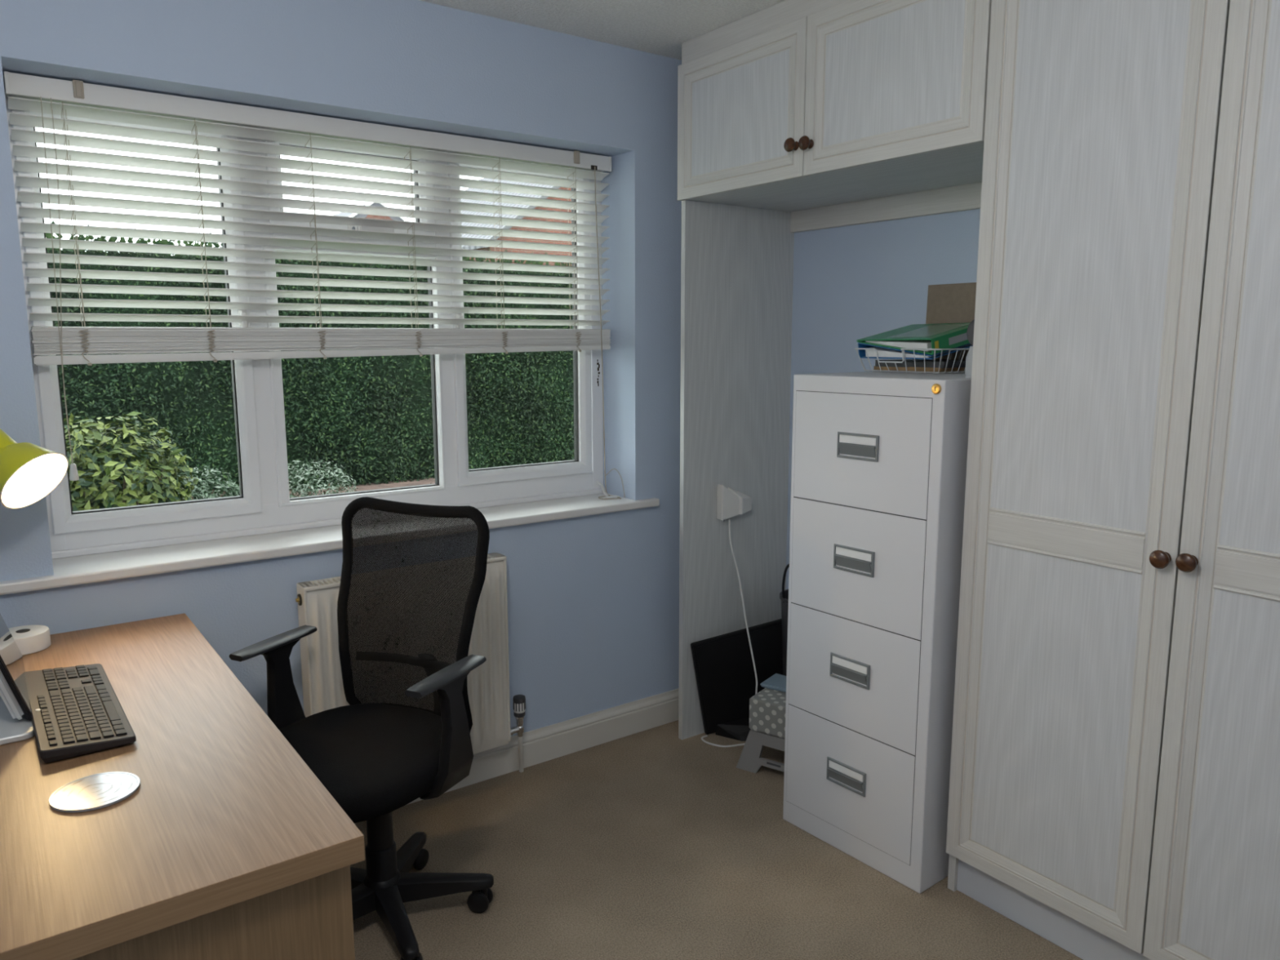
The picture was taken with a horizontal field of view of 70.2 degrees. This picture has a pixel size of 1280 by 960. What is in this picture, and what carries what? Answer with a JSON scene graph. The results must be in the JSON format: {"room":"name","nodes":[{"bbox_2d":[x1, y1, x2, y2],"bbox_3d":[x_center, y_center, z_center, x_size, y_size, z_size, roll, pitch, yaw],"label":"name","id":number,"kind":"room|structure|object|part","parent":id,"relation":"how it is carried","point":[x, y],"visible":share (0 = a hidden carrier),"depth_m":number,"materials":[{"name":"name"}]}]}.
{"room":"home office","nodes":[
{"label":"home office","id":0,"kind":"room"},
{"bbox_2d":[0,0,681,736],"bbox_3d":[-0.807,-0.184,2.772,3.126,2.355,0.300,-6,11,-36],"label":"wall","id":1,"kind":"structure","parent":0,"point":[593,600],"depth_m":2.68,"materials":[{"name":"blue paint"}]},
{"bbox_2d":[3,71,625,499],"bbox_3d":[-0.781,-0.446,2.703,1.719,1.179,0.122,-6,11,-36],"label":"blind","id":2,"kind":"object","parent":1,"relation":"attached to","point":[46,340],"visible":1,"depth_m":2.54,"materials":[{"name":"white"}]},
{"bbox_3d":[-1.410,-0.471,2.221,0.033,0.881,0.008,-6,11,-36],"label":"pull cord","id":3,"kind":"part","parent":2,"relation":"part of","materials":[{"name":"white fabric"}]},
{"bbox_3d":[-1.417,-0.020,2.281,0.021,0.043,0.020,-6,11,-36],"label":"cord pull","id":4,"kind":"part","parent":2,"relation":"part of","materials":[{"name":"white plastic"}]},
{"bbox_3d":[-1.401,-0.616,2.260,0.010,0.605,0.051,-6,11,-36],"label":"ladder cord","id":5,"kind":"part","parent":2,"relation":"part of","materials":[{"name":"white fabric"}]},
{"bbox_3d":[-1.385,-0.331,2.276,0.025,0.090,0.010,-6,11,-36],"label":"gathered cord","id":6,"kind":"part","parent":2,"relation":"part of","materials":[{"name":"beige fabric"}]},
{"bbox_3d":[-1.165,-0.642,2.430,0.010,0.605,0.051,-6,11,-36],"label":"ladder cord","id":7,"kind":"part","parent":2,"relation":"part of","materials":[{"name":"white fabric"}]},
{"bbox_3d":[-1.149,-0.359,2.446,0.023,0.086,0.010,-6,11,-36],"label":"gathered cord","id":8,"kind":"part","parent":2,"relation":"part of","materials":[{"name":"beige fabric"}]},
{"bbox_3d":[-0.805,-1.008,2.640,1.708,0.043,0.052,-6,11,-36],"label":"head rail","id":9,"kind":"part","parent":2,"relation":"part of","materials":[{"name":"white"}]},
{"bbox_3d":[-0.928,-0.669,2.602,0.010,0.605,0.051,-6,11,-36],"label":"ladder cord","id":10,"kind":"part","parent":2,"relation":"part of","materials":[{"name":"white fabric"}]},
{"bbox_3d":[-0.805,-0.381,2.737,1.704,0.042,0.052,-6,11,-36],"label":"rail","id":11,"kind":"part","parent":2,"relation":"part of","materials":[{"name":"white"}]},
{"bbox_3d":[-0.913,-0.388,2.617,0.025,0.081,0.010,-6,11,-36],"label":"gathered cord","id":12,"kind":"part","parent":2,"relation":"part of","materials":[{"name":"beige fabric"}]},
{"bbox_3d":[-0.692,-0.695,2.772,0.010,0.605,0.051,-6,11,-36],"label":"ladder cord","id":13,"kind":"part","parent":2,"relation":"part of","materials":[{"name":"white fabric"}]},
{"bbox_3d":[-0.677,-0.417,2.787,0.024,0.077,0.010,-6,11,-36],"label":"gathered cord","id":14,"kind":"part","parent":2,"relation":"part of","materials":[{"name":"white fabric"}]},
{"bbox_3d":[-0.454,-0.722,2.944,0.010,0.605,0.051,-6,11,-36],"label":"ladder cord","id":15,"kind":"part","parent":2,"relation":"part of","materials":[{"name":"white fabric"}]},
{"bbox_3d":[-0.439,-0.446,2.959,0.024,0.073,0.010,-6,11,-36],"label":"gathered cord","id":16,"kind":"part","parent":2,"relation":"part of","materials":[{"name":"white fabric"}]},
{"bbox_3d":[-0.226,-0.748,3.109,0.010,0.605,0.051,-6,11,-36],"label":"ladder cord","id":17,"kind":"part","parent":2,"relation":"part of","materials":[{"name":"white fabric"}]},
{"bbox_3d":[-0.211,-0.473,3.123,0.024,0.068,0.010,-6,11,-36],"label":"gathered cord","id":18,"kind":"part","parent":2,"relation":"part of","materials":[{"name":"white fabric"}]},
{"bbox_3d":[-0.107,-0.496,3.164,0.085,1.135,0.075,-6,11,-36],"label":"tilt cord","id":19,"kind":"part","parent":2,"relation":"part of","materials":[{"name":"white fabric"}]},
{"bbox_2d":[0,95,659,595],"bbox_3d":[-0.800,-0.434,2.704,1.933,1.208,0.297,-6,11,-36],"label":"window","id":20,"kind":"structure","parent":1,"relation":"attached to","point":[261,522],"depth_m":2.63,"materials":[{"name":"white plastic"}]},
{"bbox_3d":[-1.313,-0.420,2.428,0.514,1.084,0.030,-6,11,-36],"label":"sash","id":21,"kind":"part","parent":20,"relation":"part of","materials":[{"name":"white plastic"}]},
{"bbox_3d":[-1.106,-0.430,2.544,0.022,0.130,0.028,-6,11,-36],"label":"handle","id":22,"kind":"part","parent":20,"relation":"part of","materials":[{"name":"white plastic"}]},
{"bbox_3d":[-0.779,0.154,2.766,1.933,0.027,0.227,-6,11,-36],"label":"sill","id":23,"kind":"part","parent":20,"relation":"part of","materials":[{"name":"white paint"}]},
{"bbox_3d":[-0.849,-0.871,2.703,0.494,0.277,0.030,-6,11,-36],"label":"sash","id":24,"kind":"part","parent":20,"relation":"part of","materials":[{"name":"white plastic"}]},
{"bbox_3d":[-0.859,-0.316,2.791,0.528,0.750,0.030,-6,11,-36],"label":"sash","id":25,"kind":"part","parent":20,"relation":"part of","materials":[{"name":"white plastic"}]},
{"bbox_3d":[-0.802,-0.747,2.720,0.135,0.020,0.028,-6,11,-36],"label":"handle","id":26,"kind":"part","parent":20,"relation":"part of","materials":[{"name":"white plastic"}]},
{"bbox_3d":[-0.578,-0.489,2.926,0.022,0.130,0.028,-6,11,-36],"label":"handle","id":27,"kind":"part","parent":20,"relation":"part of","materials":[{"name":"white plastic"}]},
{"bbox_3d":[-0.394,-0.531,3.092,0.525,1.067,0.030,-6,11,-36],"label":"sash","id":28,"kind":"part","parent":20,"relation":"part of","materials":[{"name":"white plastic"}]},
{"bbox_2d":[295,552,525,772],"bbox_3d":[-0.660,0.629,2.752,0.704,0.755,0.102,-6,11,-36],"label":"radiator","id":29,"kind":"object","parent":1,"relation":"attached to","point":[488,683],"visible":0.41,"depth_m":2.79,"materials":[{"name":"beige metal"}]},
{"bbox_2d":[297,552,506,591],"bbox_3d":[-0.681,0.276,2.670,0.614,0.031,0.070,-6,11,-36],"label":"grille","id":30,"kind":"object","parent":29,"relation":"attached to","point":[496,562],"depth_m":2.61,"materials":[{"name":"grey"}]},
{"bbox_2d":[406,688,678,804],"bbox_3d":[-0.712,0.942,2.816,2.926,0.116,0.018,-6,11,-36],"label":"baseboard","id":31,"kind":"structure","parent":1,"relation":"attached to","point":[553,741],"depth_m":3.16,"materials":[{"name":"white paint"}]},
{"bbox_2d":[419,0,785,60],"bbox_3d":[0.151,-1.223,1.286,3.126,0.150,3.550,-6,11,-36],"label":"ceiling","id":32,"kind":"structure","parent":0,"point":[657,27],"depth_m":2.68,"materials":[{"name":"white paint"}]},
{"bbox_2d":[350,720,1082,959],"bbox_3d":[0.154,1.237,1.665,3.126,0.120,3.550,-6,11,-36],"label":"floor","id":33,"kind":"structure","parent":0,"point":[653,843],"depth_m":2.44,"materials":[{"name":"beige carpet"}]},
{"bbox_2d":[0,613,364,959],"bbox_3d":[-1.090,0.815,1.624,0.788,0.730,1.306,-6,11,-36],"label":"desk","id":34,"kind":"object","parent":33,"relation":"on","point":[228,846],"visible":1,"depth_m":1.29,"materials":[{"name":"brown wood"}]},
{"bbox_2d":[0,613,35,745],"bbox_3d":[-1.277,0.288,1.686,0.220,0.294,0.457,-6,11,-36],"label":"screen","id":35,"kind":"object","parent":34,"relation":"on","point":[15,713],"visible":0.95,"depth_m":1.62,"materials":[{"name":"black"}]},
{"bbox_3d":[-1.231,0.436,1.645,0.220,0.012,0.300,-6,11,-36],"label":"foot plate","id":36,"kind":"part","parent":35,"relation":"part of","materials":[{"name":"silver metal"}]},
{"bbox_2d":[8,625,50,655],"bbox_3d":[-1.391,0.360,2.048,0.109,0.041,0.109,-6,11,-36],"label":"tape roll","id":37,"kind":"object","parent":34,"relation":"on","point":[29,639],"visible":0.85,"depth_m":2.03,"materials":[{"name":"white paper"}]},
{"bbox_2d":[0,428,68,509],"bbox_3d":[-1.440,0.147,1.891,0.460,0.510,0.224,-6,11,-36],"label":"desk lamp","id":38,"kind":"object","parent":34,"relation":"on","point":[29,472],"visible":1,"depth_m":1.96,"materials":[{"name":"yellow metal"}]},
{"bbox_3d":[-1.326,-0.025,1.924,0.188,0.179,0.148,-1,9,-8],"label":"lamp shade","id":39,"kind":"part","parent":38,"relation":"part of","materials":[{"name":"yellow metal"}]},
{"bbox_2d":[24,663,136,763],"bbox_3d":[-1.054,0.420,1.699,0.138,0.029,0.450,-7,11,-36],"label":"keyboard","id":40,"kind":"object","parent":34,"relation":"on","point":[77,710],"visible":1,"depth_m":1.64,"materials":[{"name":"grey plastic"}]},
{"bbox_2d":[48,771,140,812],"bbox_3d":[-0.835,0.478,1.397,0.121,0.005,0.121,-6,11,-36],"label":"coaster","id":41,"kind":"object","parent":34,"relation":"on","point":[100,790],"visible":1,"depth_m":1.39,"materials":[{"name":"silver metal"}]},
{"bbox_3d":[-0.721,0.910,1.132,0.752,0.692,0.025,-6,11,-36],"label":"panel","id":42,"kind":"part","parent":34,"relation":"part of","materials":[{"name":"brown wood"}]},
{"bbox_2d":[229,497,493,959],"bbox_3d":[-0.648,0.584,2.203,0.583,1.010,0.564,4,10,25],"label":"office chair","id":43,"kind":"object","parent":33,"relation":"on","point":[374,758],"visible":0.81,"depth_m":2.26,"materials":[{"name":"black fabric"}]},
{"bbox_3d":[-0.902,0.402,2.252,0.059,0.017,0.235,4,10,25],"label":"armrest","id":44,"kind":"part","parent":43,"relation":"part of","materials":[{"name":"black plastic"}]},
{"bbox_3d":[-0.765,0.991,2.296,0.238,0.056,0.054,4,10,25],"label":"leg","id":45,"kind":"part","parent":43,"relation":"part of","materials":[{"name":"black plastic"}]},
{"bbox_3d":[-0.665,0.668,2.180,0.484,0.102,0.464,4,10,25],"label":"seat","id":46,"kind":"part","parent":43,"relation":"part of","materials":[{"name":"black fabric"}]},
{"bbox_3d":[-0.732,1.018,2.125,0.054,0.056,0.238,8,12,42],"label":"leg","id":47,"kind":"part","parent":43,"relation":"part of","materials":[{"name":"black plastic"}]},
{"bbox_3d":[-0.557,1.021,2.104,0.054,0.056,0.238,-5,10,-29],"label":"leg","id":48,"kind":"part","parent":43,"relation":"part of","materials":[{"name":"black plastic"}]},
{"bbox_3d":[-0.613,0.978,2.379,0.054,0.056,0.238,1,9,7],"label":"leg","id":49,"kind":"part","parent":43,"relation":"part of","materials":[{"name":"black plastic"}]},
{"bbox_3d":[-0.586,0.361,2.335,0.461,0.610,0.121,4,10,25],"label":"frame","id":50,"kind":"part","parent":43,"relation":"part of","materials":[{"name":"black plastic"}]},
{"bbox_3d":[-0.484,0.996,2.261,0.238,0.056,0.054,-2,9,-11],"label":"leg","id":51,"kind":"part","parent":43,"relation":"part of","materials":[{"name":"black plastic"}]},
{"bbox_3d":[-0.429,0.435,2.030,0.059,0.017,0.235,4,10,25],"label":"armrest","id":52,"kind":"part","parent":43,"relation":"part of","materials":[{"name":"black plastic"}]},
{"bbox_2d":[690,618,782,741],"bbox_3d":[0.390,0.717,3.266,0.420,0.421,0.127,-3,9,-17],"label":"television","id":53,"kind":"object","parent":33,"relation":"on","point":[723,665],"visible":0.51,"depth_m":3.27,"materials":[{"name":"black plastic"}]},
{"bbox_2d":[736,688,786,773],"bbox_3d":[0.526,0.841,3.040,0.328,0.243,0.248,6,11,34],"label":"step stool","id":54,"kind":"object","parent":33,"relation":"on","point":[767,708],"visible":0.38,"depth_m":3.01,"materials":[{"name":"grey plastic"}]},
{"bbox_3d":[0.470,0.911,2.968,0.328,0.128,0.049,6,11,34],"label":"leg panel","id":55,"kind":"part","parent":54,"relation":"part of","materials":[{"name":"grey plastic"}]},
{"bbox_2d":[760,673,786,692],"bbox_3d":[0.529,0.701,3.096,0.212,0.014,0.120,6,11,34],"label":"plastic tray","id":56,"kind":"object","parent":54,"relation":"on","point":[776,682],"visible":0.49,"depth_m":3.11,"materials":[{"name":"blue plastic"}]},
{"bbox_2d":[779,563,789,675],"bbox_3d":[0.604,0.603,3.273,0.212,0.643,0.212,-6,11,-36],"label":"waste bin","id":57,"kind":"object","parent":33,"relation":"on","point":[784,595],"visible":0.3,"depth_m":3.23,"materials":[{"name":"plastic"}]},
{"bbox_2d":[677,0,991,739],"bbox_3d":[0.651,-0.187,2.781,0.562,2.357,1.125,-6,11,-36],"label":"tall cabinet","id":58,"kind":"object","parent":33,"relation":"on","point":[794,116],"visible":0.91,"depth_m":2.87,"materials":[{"name":"beige wood"}]},
{"bbox_2d":[716,484,751,522],"bbox_3d":[0.340,0.077,3.239,0.137,0.134,0.052,-6,11,-36],"label":"plug adapter","id":59,"kind":"object","parent":58,"relation":"attached to","point":[731,502],"visible":1,"depth_m":3.21,"materials":[{"name":"white plastic"}]},
{"bbox_2d":[701,519,757,747],"bbox_3d":[0.318,0.543,3.189,0.160,0.786,0.168,-6,11,-36],"label":"power cable","id":60,"kind":"object","parent":59,"relation":"hanging from","point":[730,538],"visible":0.7,"depth_m":3.21,"materials":[{"name":"white plastic"}]},
{"bbox_3d":[0.347,-0.017,3.275,0.506,1.870,0.020,-6,11,-36],"label":"panel","id":61,"kind":"part","parent":58,"relation":"part of","materials":[{"name":"white wood"}]},
{"bbox_3d":[0.294,-1.087,2.732,0.019,0.417,0.559,-6,11,-36],"label":"door","id":62,"kind":"part","parent":58,"relation":"part of","materials":[{"name":"beige wood"}]},
{"bbox_3d":[0.421,-0.930,2.532,0.036,0.038,0.038,-6,11,-36],"label":"knob","id":63,"kind":"part","parent":58,"relation":"part of","materials":[{"name":"brown wood"}]},
{"bbox_3d":[0.454,-0.920,2.489,0.036,0.038,0.038,-6,11,-36],"label":"knob","id":64,"kind":"part","parent":58,"relation":"part of","materials":[{"name":"brown wood"}]},
{"bbox_3d":[0.874,-0.858,2.832,0.020,0.073,1.106,-6,11,-36],"label":"rail","id":65,"kind":"part","parent":58,"relation":"part of","materials":[{"name":"white wood"}]},
{"bbox_3d":[0.625,-1.018,2.284,0.019,0.417,0.558,-6,11,-36],"label":"door","id":66,"kind":"part","parent":58,"relation":"part of","materials":[{"name":"beige wood"}]},
{"bbox_2d":[782,371,971,893],"bbox_3d":[0.798,0.361,2.613,0.597,1.321,0.477,-7,11,-38],"label":"filing cabinet","id":67,"kind":"object","parent":33,"relation":"on","point":[879,459],"visible":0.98,"depth_m":2.38,"materials":[{"name":"white metal"}]},
{"bbox_3d":[0.566,0.816,2.506,0.015,0.067,0.132,-7,11,-38],"label":"handle","id":68,"kind":"part","parent":67,"relation":"part of","materials":[{"name":"grey plastic"}]},
{"bbox_3d":[0.565,0.515,2.460,0.015,0.067,0.132,-7,11,-38],"label":"handle","id":69,"kind":"part","parent":67,"relation":"part of","materials":[{"name":"grey plastic"}]},
{"bbox_3d":[0.569,0.828,2.513,0.006,0.300,0.430,-7,11,-38],"label":"drawer","id":70,"kind":"part","parent":67,"relation":"part of","materials":[{"name":"white paint"}]},
{"bbox_3d":[0.565,0.212,2.413,0.015,0.067,0.132,-7,11,-38],"label":"handle","id":71,"kind":"part","parent":67,"relation":"part of","materials":[{"name":"grey plastic"}]},
{"bbox_3d":[0.569,0.527,2.467,0.006,0.303,0.430,-7,11,-38],"label":"drawer","id":72,"kind":"part","parent":67,"relation":"part of","materials":[{"name":"white paint"}]},
{"bbox_3d":[0.565,-0.087,2.367,0.015,0.067,0.132,-7,11,-38],"label":"handle","id":73,"kind":"part","parent":67,"relation":"part of","materials":[{"name":"grey plastic"}]},
{"bbox_3d":[0.568,0.225,2.420,0.006,0.304,0.430,-7,11,-38],"label":"drawer","id":74,"kind":"part","parent":67,"relation":"part of","materials":[{"name":"white paint"}]},
{"bbox_3d":[0.568,-0.075,2.374,0.006,0.296,0.430,-7,11,-38],"label":"drawer","id":75,"kind":"part","parent":67,"relation":"part of","materials":[{"name":"white paint"}]},
{"bbox_2d":[854,347,969,373],"bbox_3d":[0.835,-0.354,2.684,0.280,0.069,0.304,-6,11,-36],"label":"wire tray","id":76,"kind":"object","parent":67,"relation":"on","point":[856,348],"visible":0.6,"depth_m":2.58,"materials":[{"name":"white"}]},
{"bbox_2d":[857,342,972,359],"bbox_3d":[0.819,-0.402,2.675,0.239,0.088,0.256,-6,11,-36],"label":"ring binder","id":77,"kind":"object","parent":76,"relation":"in","point":[882,352],"visible":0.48,"depth_m":2.62,"materials":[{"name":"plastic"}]},
{"bbox_2d":[856,322,970,354],"bbox_3d":[0.828,-0.417,2.677,0.266,0.091,0.265,-6,11,-36],"label":"ring binder","id":78,"kind":"object","parent":77,"relation":"on","point":[937,335],"visible":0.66,"depth_m":2.60,"materials":[{"name":"green plastic"}]},
{"bbox_2d":[873,365,964,372],"bbox_3d":[0.841,-0.330,2.685,0.182,0.012,0.232,-6,11,-36],"label":"magazine","id":79,"kind":"object","parent":67,"relation":"on","point":[891,368],"visible":0.61,"depth_m":2.60,"materials":[{"name":"paper"}]},
{"bbox_2d":[875,359,965,368],"bbox_3d":[0.844,-0.343,2.678,0.182,0.020,0.235,-7,11,-37],"label":"magazine","id":80,"kind":"object","parent":79,"relation":"on","point":[909,362],"visible":0.78,"depth_m":2.60,"materials":[{"name":"paper"}]},
{"bbox_2d":[925,282,976,359],"bbox_3d":[0.957,-0.466,2.779,0.009,0.262,0.200,-4,10,-36],"label":"panel","id":81,"kind":"object","parent":67,"relation":"on","point":[955,303],"visible":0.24,"depth_m":2.78,"materials":[{"name":"brown cardboard"}]},
{"bbox_2d":[964,319,974,377],"bbox_3d":[0.862,-0.334,2.287,0.060,0.153,0.083,-6,11,-36],"label":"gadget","id":82,"kind":"object","parent":67,"relation":"on","point":[970,332],"visible":0.16,"depth_m":2.29,"materials":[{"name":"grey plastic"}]},
{"bbox_2d":[946,0,1279,959],"bbox_3d":[1.275,-0.058,1.938,0.562,2.356,0.988,-6,11,-36],"label":"wardrobe","id":83,"kind":"object","parent":33,"relation":"on","point":[1114,793],"visible":1,"depth_m":1.90,"materials":[{"name":"grey wood"}]},
{"bbox_3d":[0.937,0.130,2.026,0.011,0.088,0.357,-6,11,-36],"label":"rail","id":84,"kind":"part","parent":83,"relation":"part of","materials":[{"name":"white wood"}]},
{"bbox_3d":[1.049,0.159,1.834,0.036,0.038,0.038,-6,11,-36],"label":"knob","id":85,"kind":"part","parent":83,"relation":"part of","materials":[{"name":"brown wood"}]},
{"bbox_3d":[1.078,0.162,1.794,0.036,0.038,0.038,-6,11,-36],"label":"knob","id":86,"kind":"part","parent":83,"relation":"part of","materials":[{"name":"brown wood"}]},
{"bbox_3d":[1.231,-0.033,1.600,0.019,2.192,0.490,-6,11,-36],"label":"door","id":87,"kind":"part","parent":83,"relation":"part of","materials":[{"name":"beige wood"}]},
{"bbox_3d":[1.228,0.191,1.632,0.011,0.088,0.357,-6,11,-36],"label":"rail","id":88,"kind":"part","parent":83,"relation":"part of","materials":[{"name":"white wood"}]},
{"bbox_2d":[785,208,980,590],"bbox_3d":[1.432,-0.111,2.279,0.100,2.355,3.150,-6,11,-36],"label":"wall","id":89,"kind":"structure","parent":0,"point":[851,283],"depth_m":3.06,"materials":[{"name":"blue paint"}]},
{"label":"outside","id":90,"kind":"structure","parent":0,"visible":0},
{"bbox_3d":[-6.880,-2.341,26.184,44.000,0.200,44.650,-6,11,-36],"label":"ground","id":91,"kind":"structure","parent":90,"visible":0},
{"bbox_2d":[63,411,201,511],"bbox_3d":[-3.123,0.169,5.438,0.966,1.156,0.941,-6,11,-36],"label":"bush","id":92,"kind":"object","parent":91,"relation":"on","point":[149,488],"visible":0.49,"depth_m":5.25,"materials":[{"name":"green plant"}]},
{"bbox_2d":[163,465,239,500],"bbox_3d":[-3.190,0.233,6.533,0.708,0.695,0.593,-6,11,-36],"label":"shrub","id":93,"kind":"object","parent":91,"relation":"on","point":[211,494],"visible":0.23,"depth_m":6.50,"materials":[{"name":"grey plant"}]},
{"bbox_2d":[45,220,574,508],"bbox_3d":[-2.813,-1.237,9.948,11.866,2.555,1.526,-6,11,-36],"label":"hedge","id":94,"kind":"object","parent":91,"relation":"on","point":[372,415],"visible":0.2,"depth_m":9.11,"materials":[{"name":"green plant"}]},
{"bbox_2d":[287,457,358,497],"bbox_3d":[-2.525,0.165,7.021,0.715,0.680,0.604,-6,11,-36],"label":"shrub","id":95,"kind":"object","parent":91,"relation":"on","point":[307,473],"visible":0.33,"depth_m":6.95,"materials":[{"name":"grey plant"}]},
{"bbox_2d":[288,202,406,264],"bbox_3d":[-11.592,-7.189,35.886,4.600,6.440,9.023,-6,11,-36],"label":"house","id":96,"kind":"structure","parent":91,"relation":"on","point":[374,204],"depth_m":31.88,"materials":[{"name":"red brick"}]},
{"bbox_2d":[288,477,435,497],"bbox_3d":[-1.483,0.008,9.918,13.700,0.100,0.850,-6,11,-36],"label":"soil","id":97,"kind":"structure","parent":91,"relation":"on","point":[430,481],"depth_m":9.30,"materials":[{"name":"soil"}]},
{"bbox_2d":[391,177,572,274],"bbox_3d":[-3.244,-6.683,29.810,8.189,7.270,8.500,-6,11,-36],"label":"house","id":98,"kind":"structure","parent":91,"relation":"on","point":[464,224],"depth_m":25.40,"materials":[{"name":"red brick"}]}
]}

